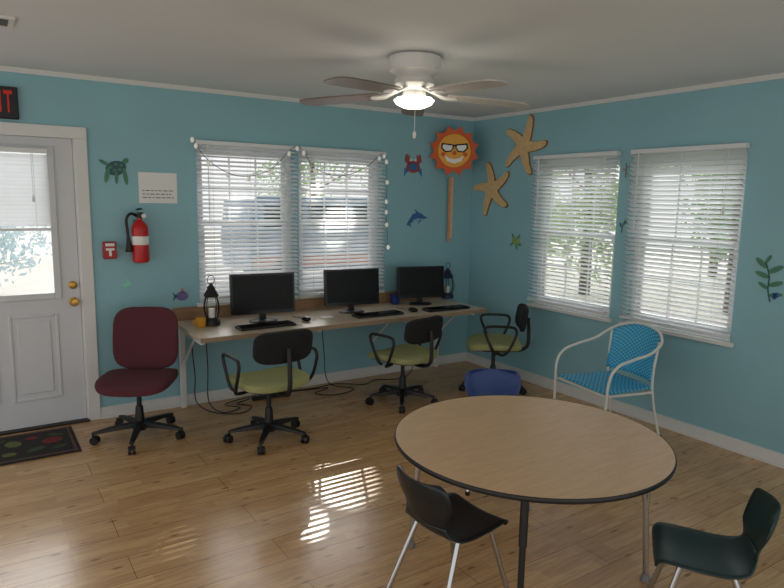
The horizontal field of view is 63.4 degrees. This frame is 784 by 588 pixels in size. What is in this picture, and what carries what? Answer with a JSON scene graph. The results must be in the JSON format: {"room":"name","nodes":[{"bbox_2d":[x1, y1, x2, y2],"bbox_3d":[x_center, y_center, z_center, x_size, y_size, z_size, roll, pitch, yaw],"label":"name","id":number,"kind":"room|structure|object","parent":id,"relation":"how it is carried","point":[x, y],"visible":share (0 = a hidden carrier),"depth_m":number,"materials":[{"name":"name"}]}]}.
{"room":"computer lab","nodes":[
{"label":"computer lab","id":0,"kind":"room"},
{"bbox_2d":[0,71,474,406],"bbox_3d":[-1.929,-0.310,4.654,6.400,2.410,0.140,-5,10,-33],"label":"wall","id":1,"kind":"structure","parent":0,"point":[153,128],"depth_m":4.86,"materials":[{"name":"teal paint"}]},
{"bbox_2d":[0,86,18,119],"bbox_3d":[-2.541,-1.212,3.993,0.330,0.200,0.037,-5,10,-33],"label":"exit sign","id":2,"kind":"object","parent":1,"relation":"attached to","point":[9,108],"visible":1,"depth_m":4.04,"materials":[{"name":"black plastic"}]},
{"bbox_2d":[0,122,100,435],"bbox_3d":[-2.601,-0.080,4.204,1.135,2.065,0.185,-5,10,-33],"label":"door","id":3,"kind":"structure","parent":1,"relation":"in","point":[49,367],"depth_m":4.37,"materials":[{"name":"white wood"}]},
{"bbox_2d":[0,146,51,230],"bbox_3d":[-2.547,-0.673,4.061,0.634,0.538,0.075,-5,10,-33],"label":"window blind","id":4,"kind":"object","parent":3,"relation":"attached to","point":[24,198],"visible":1,"depth_m":4.16,"materials":[{"name":"plastic"}]},
{"bbox_2d":[102,241,116,258],"bbox_3d":[-1.996,-0.309,4.491,0.086,0.120,0.054,-5,10,-33],"label":"fire alarm pull station","id":5,"kind":"object","parent":1,"relation":"attached to","point":[109,248],"visible":1,"depth_m":4.47,"materials":[{"name":"red plastic"}]},
{"bbox_2d":[99,158,128,184],"bbox_3d":[-1.950,-0.864,4.461,0.195,0.186,0.006,-5,10,-33],"label":"decal","id":6,"kind":"object","parent":1,"relation":"attached to","point":[116,168],"visible":1,"depth_m":4.47},
{"bbox_2d":[120,278,132,287],"bbox_3d":[-1.930,-0.081,4.604,0.090,0.075,0.002,-5,10,-33],"label":"decal","id":7,"kind":"object","parent":1,"relation":"attached to","point":[127,283],"visible":1,"depth_m":4.61},
{"bbox_2d":[125,208,149,262],"bbox_3d":[-1.816,-0.420,4.545,0.148,0.392,0.158,1,9,2],"label":"fire extinguisher","id":8,"kind":"object","parent":1,"relation":"attached to","point":[139,247],"visible":1,"depth_m":4.50,"materials":[{"name":"red metal"}]},
{"bbox_2d":[138,172,176,202],"bbox_3d":[-1.709,-0.774,4.638,0.270,0.220,0.004,-5,10,-33],"label":"paper","id":9,"kind":"object","parent":1,"relation":"attached to","point":[153,187],"visible":1,"depth_m":4.64,"materials":[{"name":"grey paper"}]},
{"bbox_2d":[173,288,187,300],"bbox_3d":[-1.609,0.002,4.829,0.115,0.100,0.004,-5,10,-33],"label":"decal","id":10,"kind":"object","parent":1,"relation":"attached to","point":[182,295],"visible":1,"depth_m":4.83},
{"bbox_2d":[0,65,473,120],"bbox_3d":[-1.864,-1.476,4.411,6.400,0.030,0.022,-5,10,-33],"label":"trim","id":11,"kind":"structure","parent":1,"relation":"attached to","point":[2,68],"depth_m":4.65,"materials":[{"name":"white wood"}]},
{"bbox_2d":[196,145,298,306],"bbox_3d":[-1.170,-0.550,5.094,0.860,1.238,0.165,-5,10,-33],"label":"window","id":12,"kind":"structure","parent":1,"relation":"in","point":[222,301],"depth_m":5.05,"materials":[{"name":"plastic"}]},
{"bbox_2d":[194,140,298,299],"bbox_3d":[-1.120,-0.578,5.014,0.824,1.198,0.075,-5,10,-33],"label":"window blind","id":13,"kind":"object","parent":12,"relation":"attached to","point":[199,142],"visible":0.91,"depth_m":4.98,"materials":[{"name":"plastic"}]},
{"bbox_2d":[342,154,387,178],"bbox_3d":[-0.236,-1.098,5.463,0.449,0.218,0.030,-5,10,-33],"label":"string lights","id":14,"kind":"object","parent":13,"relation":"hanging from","point":[384,156],"depth_m":5.51,"materials":[{"name":"grey"}]},
{"bbox_2d":[190,137,336,180],"bbox_3d":[-0.974,-1.035,4.981,1.205,0.296,0.030,-5,10,-33],"label":"string lights","id":15,"kind":"object","parent":1,"relation":"hanging from","point":[192,140],"depth_m":4.98,"materials":[{"name":"grey"}]},
{"bbox_2d":[101,352,466,418],"bbox_3d":[-1.904,0.851,4.758,6.400,0.085,0.024,-5,10,-33],"label":"baseboard","id":16,"kind":"structure","parent":1,"relation":"attached to","point":[112,411],"depth_m":5.12,"materials":[{"name":"white wood"}]},
{"bbox_2d":[173,291,439,320],"bbox_3d":[-0.598,0.087,5.506,2.540,0.130,0.020,-5,10,-33],"label":"backsplash","id":17,"kind":"structure","parent":1,"relation":"attached to","point":[182,313],"depth_m":5.35,"materials":[{"name":"brown wood"}]},
{"bbox_2d":[297,151,384,298],"bbox_3d":[-0.465,-0.607,5.555,0.870,1.238,0.165,-5,10,-33],"label":"window","id":18,"kind":"structure","parent":1,"relation":"in","point":[316,294],"depth_m":5.54,"materials":[{"name":"plastic"}]},
{"bbox_2d":[298,146,385,291],"bbox_3d":[-0.414,-0.634,5.475,0.834,1.198,0.075,-5,10,-33],"label":"window blind","id":19,"kind":"object","parent":18,"relation":"attached to","point":[315,286],"visible":0.93,"depth_m":5.44,"materials":[{"name":"plastic"}]},
{"bbox_2d":[404,153,421,176],"bbox_3d":[0.196,-1.184,5.840,0.200,0.209,0.006,-5,10,-33],"label":"decal","id":20,"kind":"object","parent":1,"relation":"attached to","point":[412,166],"visible":1,"depth_m":5.84,"materials":[{"name":"red paper"}]},
{"bbox_2d":[407,210,426,226],"bbox_3d":[0.236,-0.710,5.944,0.240,0.165,0.006,-5,10,-33],"label":"decal","id":21,"kind":"object","parent":1,"relation":"attached to","point":[417,216],"visible":1,"depth_m":5.93},
{"bbox_2d":[430,122,479,178],"bbox_3d":[0.577,-1.326,5.882,0.513,0.513,0.048,1,9,0],"label":"wall art","id":22,"kind":"object","parent":1,"relation":"attached to","point":[453,149],"visible":1,"depth_m":5.88,"materials":[{"name":"orange wood"}]},
{"bbox_2d":[447,177,453,241],"bbox_3d":[0.561,-0.810,6.111,0.054,0.620,0.004,-5,10,-33],"label":"wooden stick","id":23,"kind":"object","parent":22,"relation":"hanging from","point":[451,179],"visible":1,"depth_m":6.11,"materials":[{"name":"brown wood"}]},
{"bbox_2d":[0,231,727,326],"bbox_3d":[-5.024,-1.181,20.639,34.000,0.100,29.860,-5,10,-33],"label":"ground","id":24,"kind":"structure","parent":0,"point":[40,280],"depth_m":15.24,"materials":[{"name":"white"}]},
{"bbox_2d":[0,226,51,285],"bbox_3d":[-7.921,-0.965,11.890,2.844,1.971,2.810,-5,10,-33],"label":"bush","id":25,"kind":"object","parent":24,"relation":"on","point":[11,246],"visible":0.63,"depth_m":11.90,"materials":[{"name":"green plant"}]},
{"bbox_2d":[221,196,368,270],"bbox_3d":[-1.451,-1.315,15.020,4.727,1.950,1.860,-5,10,-33],"label":"van","id":26,"kind":"object","parent":24,"relation":"on","point":[231,197],"visible":0.12,"depth_m":13.78,"materials":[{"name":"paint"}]},
{"bbox_2d":[247,158,367,195],"bbox_3d":[-2.508,-4.616,20.467,4.500,6.839,3.661,-2,9,-17],"label":"tree","id":27,"kind":"object","parent":24,"relation":"on","point":[264,165],"visible":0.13,"depth_m":20.62,"materials":[{"name":"green plant"}]},
{"bbox_2d":[551,170,567,229],"bbox_3d":[3.591,-4.285,17.814,3.276,7.179,3.847,-5,10,-33],"label":"tree","id":28,"kind":"object","parent":24,"relation":"on","point":[559,170],"visible":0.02,"depth_m":17.54,"materials":[{"name":"green plant"}]},
{"bbox_2d":[548,165,619,294],"bbox_3d":[4.056,-2.446,13.246,3.006,4.911,3.011,-5,10,-33],"label":"tree","id":29,"kind":"object","parent":24,"relation":"on","point":[616,186],"visible":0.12,"depth_m":13.13,"materials":[{"name":"green plant"}]},
{"bbox_2d":[665,164,733,276],"bbox_3d":[8.663,-4.268,16.503,4.456,7.708,4.767,-5,10,-33],"label":"tree","id":30,"kind":"object","parent":24,"relation":"on","point":[728,164],"visible":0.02,"depth_m":16.95,"materials":[{"name":"green plant"}]},
{"bbox_2d":[682,164,743,312],"bbox_3d":[6.302,-2.249,11.310,2.661,5.172,3.451,3,9,11],"label":"tree","id":31,"kind":"object","parent":24,"relation":"on","point":[724,307],"visible":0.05,"depth_m":11.73,"materials":[{"name":"green plant"}]},
{"bbox_2d":[0,361,783,587],"bbox_3d":[-0.098,1.354,2.057,6.400,0.050,6.600,-5,10,-33],"label":"floor","id":32,"kind":"structure","parent":0,"point":[199,509],"depth_m":3.32,"materials":[{"name":"brown wood"}]},
{"bbox_2d":[0,426,81,465],"bbox_3d":[-2.476,0.989,4.002,0.880,0.014,0.500,-5,10,-33],"label":"doormat","id":33,"kind":"object","parent":32,"relation":"on","point":[24,447],"visible":1,"depth_m":4.09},
{"bbox_2d":[89,307,185,454],"bbox_3d":[-1.679,0.549,4.223,0.593,0.847,0.639,0,9,-5],"label":"office chair","id":34,"kind":"object","parent":32,"relation":"on","point":[145,339],"visible":1,"depth_m":4.38,"materials":[{"name":"red fabric"}]},
{"bbox_2d":[206,343,250,412],"bbox_3d":[-1.237,0.559,4.909,0.348,0.639,0.280,-5,10,-33],"label":"cable","id":35,"kind":"object","parent":32,"relation":"on","point":[206,343],"visible":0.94,"depth_m":4.92,"materials":[{"name":"black plastic"}]},
{"bbox_2d":[251,391,286,400],"bbox_3d":[-0.988,0.826,5.185,0.320,0.040,0.050,-5,10,-33],"label":"power strip","id":36,"kind":"object","parent":32,"relation":"on","point":[257,397],"visible":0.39,"depth_m":5.12,"materials":[{"name":"black plastic"}]},
{"bbox_2d":[221,328,318,454],"bbox_3d":[-0.819,0.591,4.240,0.588,0.789,0.591,-6,11,-38],"label":"office chair","id":37,"kind":"object","parent":32,"relation":"on","point":[287,346],"visible":1,"depth_m":4.08,"materials":[{"name":"black plastic"}]},
{"bbox_2d":[173,291,486,407],"bbox_3d":[-0.416,0.451,5.271,2.540,0.775,0.704,-5,10,-33],"label":"computer desk","id":38,"kind":"object","parent":32,"relation":"on","point":[313,308],"visible":0.73,"depth_m":5.00,"materials":[{"name":"laminate"}]},
{"bbox_2d":[192,317,205,327],"bbox_3d":[-1.398,0.206,4.614,0.093,0.070,0.076,1,9,-1],"label":"mug","id":39,"kind":"object","parent":38,"relation":"on","point":[200,321],"visible":1,"depth_m":4.58,"materials":[{"name":"ceramic"}]},
{"bbox_2d":[203,275,220,325],"bbox_3d":[-1.330,0.045,4.674,0.125,0.373,0.126,8,11,39],"label":"lantern","id":40,"kind":"object","parent":38,"relation":"on","point":[212,320],"visible":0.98,"depth_m":4.65,"materials":[{"name":"black plastic"}]},
{"bbox_2d":[208,308,214,317],"bbox_3d":[-1.331,0.139,4.689,0.044,0.069,0.044,8,11,39],"label":"candle","id":41,"kind":"object","parent":40,"relation":"on","point":[211,310],"depth_m":4.67,"materials":[{"name":"white wax"}]},
{"bbox_2d":[192,347,251,413],"bbox_3d":[-1.275,0.571,4.827,0.438,0.642,0.293,-3,9,-24],"label":"cable","id":42,"kind":"object","parent":38,"relation":"hanging from","point":[192,347],"visible":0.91,"depth_m":4.86,"materials":[{"name":"black plastic"}]},
{"bbox_2d":[229,272,294,322],"bbox_3d":[-0.986,0.026,4.852,0.492,0.370,0.154,-3,9,-25],"label":"computer monitor","id":43,"kind":"object","parent":38,"relation":"on","point":[261,294],"visible":0.99,"depth_m":4.84,"materials":[{"name":"black plastic"}]},
{"bbox_2d":[235,320,295,330],"bbox_3d":[-0.925,0.230,4.662,0.430,0.023,0.130,-5,10,-35],"label":"keyboard","id":44,"kind":"object","parent":38,"relation":"on","point":[275,324],"visible":1,"depth_m":4.63,"materials":[{"name":"black plastic"}]},
{"bbox_2d":[293,316,310,320],"bbox_3d":[-0.722,0.177,4.999,0.064,0.036,0.316,-5,10,-33],"label":"computer mouse","id":45,"kind":"object","parent":38,"relation":"on","point":[304,318],"visible":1,"depth_m":4.88,"materials":[{"name":"grey plastic"}]},
{"bbox_2d":[292,330,353,395],"bbox_3d":[-0.578,0.505,5.349,0.511,0.640,0.279,2,9,4],"label":"cable","id":46,"kind":"object","parent":38,"relation":"hanging from","point":[322,330],"visible":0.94,"depth_m":5.41,"materials":[{"name":"black plastic"}]},
{"bbox_2d":[319,315,332,318],"bbox_3d":[-0.525,0.185,5.053,0.100,0.011,0.060,-5,10,-33],"label":"pad","id":47,"kind":"object","parent":38,"relation":"on","point":[329,316],"visible":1,"depth_m":5.04,"materials":[{"name":"white paper"}]},
{"bbox_2d":[323,268,378,313],"bbox_3d":[-0.334,-0.029,5.314,0.483,0.364,0.154,-3,9,-25],"label":"computer monitor","id":48,"kind":"object","parent":38,"relation":"on","point":[350,287],"visible":0.99,"depth_m":5.30,"materials":[{"name":"black plastic"}]},
{"bbox_2d":[351,310,403,318],"bbox_3d":[-0.115,0.164,5.200,0.430,0.023,0.130,-5,10,-33],"label":"keyboard","id":49,"kind":"object","parent":38,"relation":"on","point":[388,312],"visible":1,"depth_m":5.16,"materials":[{"name":"black plastic"}]},
{"bbox_2d":[390,293,399,304],"bbox_3d":[0.028,0.045,5.780,0.094,0.093,0.093,-5,10,-33],"label":"cup","id":50,"kind":"object","parent":38,"relation":"on","point":[394,300],"visible":0.85,"depth_m":5.75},
{"bbox_2d":[399,307,417,311],"bbox_3d":[0.122,0.120,5.474,0.064,0.036,0.316,-5,10,-33],"label":"computer mouse","id":51,"kind":"object","parent":38,"relation":"on","point":[411,309],"visible":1,"depth_m":5.36,"materials":[{"name":"grey plastic"}]},
{"bbox_2d":[396,266,443,305],"bbox_3d":[0.261,-0.079,5.776,0.455,0.347,0.154,-2,9,-21],"label":"computer monitor","id":52,"kind":"object","parent":38,"relation":"on","point":[419,282],"visible":1,"depth_m":5.76,"materials":[{"name":"black plastic"}]},
{"bbox_2d":[422,304,469,311],"bbox_3d":[0.472,0.123,5.541,0.430,0.023,0.130,-4,10,-31],"label":"keyboard","id":53,"kind":"object","parent":38,"relation":"on","point":[460,306],"visible":1,"depth_m":5.50,"materials":[{"name":"black plastic"}]},
{"bbox_2d":[441,262,454,298],"bbox_3d":[0.540,-0.134,6.169,0.130,0.350,0.131,8,11,39],"label":"lantern","id":54,"kind":"object","parent":38,"relation":"on","point":[447,274],"visible":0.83,"depth_m":6.14,"materials":[{"name":"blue metal"}]},
{"bbox_2d":[445,286,449,292],"bbox_3d":[0.538,-0.046,6.182,0.046,0.065,0.046,8,11,39],"label":"candle","id":55,"kind":"object","parent":54,"relation":"on","point":[447,288],"depth_m":6.16,"materials":[{"name":"white wax"}]},
{"bbox_2d":[292,366,412,390],"bbox_3d":[-0.304,0.474,5.584,1.285,0.640,0.168,-5,10,-33],"label":"cable","id":56,"kind":"object","parent":32,"relation":"on","point":[412,366],"visible":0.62,"depth_m":5.58,"materials":[{"name":"black plastic"}]},
{"bbox_2d":[365,315,442,412],"bbox_3d":[0.095,0.512,5.076,0.603,0.730,0.598,9,11,42],"label":"office chair","id":57,"kind":"object","parent":32,"relation":"on","point":[428,329],"visible":0.99,"depth_m":4.91,"materials":[{"name":"fabric"}]},
{"bbox_2d":[385,465,508,587],"bbox_3d":[0.231,0.967,2.587,0.419,0.571,0.351,-6,11,-38],"label":"chair","id":58,"kind":"object","parent":32,"relation":"on","point":[450,516],"visible":1,"depth_m":2.49,"materials":[{"name":"plastic"}]},
{"bbox_2d":[464,369,520,495],"bbox_3d":[0.600,0.787,3.694,0.376,0.612,0.449,1,9,0],"label":"chair","id":59,"kind":"object","parent":32,"relation":"on","point":[478,382],"visible":0.25,"depth_m":3.84,"materials":[{"name":"blue plastic"}]},
{"bbox_2d":[458,303,530,394],"bbox_3d":[0.879,0.460,5.444,0.600,0.749,0.588,2,9,4],"label":"office chair","id":60,"kind":"object","parent":32,"relation":"on","point":[504,343],"visible":0.77,"depth_m":5.36,"materials":[{"name":"black plastic"}]},
{"bbox_2d":[394,395,676,587],"bbox_3d":[0.599,0.922,2.833,1.188,0.600,1.188,-5,10,-33],"label":"round table","id":61,"kind":"object","parent":32,"relation":"on","point":[525,449],"visible":0.99,"depth_m":2.64,"materials":[{"name":"laminate"}]},
{"bbox_2d":[553,322,663,434],"bbox_3d":[1.488,0.611,4.336,0.557,0.807,0.541,-3,9,-23],"label":"woven armchair","id":62,"kind":"object","parent":32,"relation":"on","point":[634,348],"visible":0.91,"depth_m":4.37,"materials":[{"name":"blue wicker"}]},
{"bbox_2d":[647,487,780,587],"bbox_3d":[1.195,1.016,2.391,0.415,0.565,0.347,4,9,19],"label":"chair","id":63,"kind":"object","parent":32,"relation":"on","point":[734,559],"visible":1,"depth_m":2.38,"materials":[{"name":"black plastic"}]},
{"bbox_2d":[0,0,783,117],"bbox_3d":[-0.035,-1.107,1.787,6.540,0.080,6.740,-5,10,-33],"label":"ceiling","id":64,"kind":"structure","parent":0,"point":[549,53],"depth_m":3.24,"materials":[{"name":"paint"}]},
{"bbox_2d":[0,15,14,28],"bbox_3d":[-1.910,-1.256,2.878,0.340,0.011,0.200,-5,10,-33],"label":"ceiling vent","id":65,"kind":"object","parent":64,"relation":"in","point":[5,21],"visible":1,"depth_m":2.93,"materials":[{"name":"white plastic"}]},
{"bbox_2d":[299,51,528,138],"bbox_3d":[0.157,-1.091,3.530,1.351,0.460,1.298,-5,10,-33],"label":"ceiling fan","id":66,"kind":"object","parent":64,"relation":"hanging from","point":[414,71],"visible":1,"depth_m":3.47,"materials":[{"name":"white metal"}]},
{"bbox_2d":[466,78,783,453],"bbox_3d":[2.616,-0.090,3.717,0.140,2.410,6.740,-5,10,-33],"label":"wall","id":67,"kind":"structure","parent":0,"point":[737,392],"depth_m":4.57,"materials":[{"name":"teal paint"}]},
{"bbox_2d":[473,162,509,215],"bbox_3d":[0.934,-0.998,6.027,0.026,0.511,0.493,-5,10,-33],"label":"starfish","id":68,"kind":"object","parent":67,"relation":"attached to","point":[492,187],"visible":1,"depth_m":5.99,"materials":[{"name":"brown wood"}]},
{"bbox_2d":[510,233,520,249],"bbox_3d":[1.131,-0.481,5.809,0.004,0.147,0.140,-5,10,-33],"label":"decal","id":69,"kind":"object","parent":67,"relation":"attached to","point":[515,240],"visible":1,"depth_m":5.80},
{"bbox_2d":[506,114,547,174],"bbox_3d":[1.180,-1.314,5.612,0.026,0.524,0.510,-5,10,-33],"label":"starfish","id":70,"kind":"object","parent":67,"relation":"attached to","point":[524,144],"visible":1,"depth_m":5.59,"materials":[{"name":"brown wood"}]},
{"bbox_2d":[526,155,620,322],"bbox_3d":[1.533,-0.481,5.285,0.165,1.298,0.900,-5,10,-33],"label":"window","id":71,"kind":"structure","parent":67,"relation":"in","point":[536,305],"depth_m":5.40,"materials":[{"name":"plastic"}]},
{"bbox_2d":[526,151,621,314],"bbox_3d":[1.458,-0.515,5.230,0.075,1.258,0.864,-5,10,-33],"label":"window blind","id":72,"kind":"object","parent":71,"relation":"attached to","point":[602,166],"visible":1,"depth_m":5.18,"materials":[{"name":"plastic"}]},
{"bbox_2d":[619,219,626,232],"bbox_3d":[1.760,-0.518,4.839,0.008,0.102,0.067,-5,10,-33],"label":"decal","id":73,"kind":"object","parent":67,"relation":"attached to","point":[625,221],"visible":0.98,"depth_m":4.84},
{"bbox_2d":[466,352,783,468],"bbox_3d":[2.572,1.076,3.777,0.024,0.085,6.576,-5,10,-33],"label":"baseboard","id":74,"kind":"structure","parent":67,"relation":"attached to","point":[753,451],"depth_m":4.71,"materials":[{"name":"white wood"}]},
{"bbox_2d":[622,163,629,177],"bbox_3d":[1.761,-0.932,4.786,0.008,0.111,0.061,-5,10,-33],"label":"decal","id":75,"kind":"object","parent":67,"relation":"attached to","point":[626,163],"visible":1,"depth_m":4.78},
{"bbox_2d":[474,73,783,120],"bbox_3d":[2.607,-1.252,3.440,0.022,0.030,6.600,-5,10,-33],"label":"trim","id":76,"kind":"structure","parent":67,"relation":"attached to","point":[779,75],"depth_m":4.58,"materials":[{"name":"white wood"}]},
{"bbox_2d":[618,148,748,347],"bbox_3d":[2.066,-0.352,4.485,0.165,1.298,0.880,-5,10,-33],"label":"window","id":77,"kind":"structure","parent":67,"relation":"in","point":[662,330],"depth_m":4.47,"materials":[{"name":"plastic"}]},
{"bbox_2d":[619,142,749,337],"bbox_3d":[1.992,-0.386,4.430,0.075,1.258,0.844,-5,10,-33],"label":"window blind","id":78,"kind":"object","parent":77,"relation":"attached to","point":[717,166],"visible":1,"depth_m":4.38,"materials":[{"name":"plastic"}]},
{"bbox_2d":[756,255,783,301],"bbox_3d":[2.358,-0.097,3.974,0.009,0.293,0.179,-5,10,-33],"label":"decal","id":79,"kind":"object","parent":67,"relation":"attached to","point":[761,262],"visible":1,"depth_m":3.97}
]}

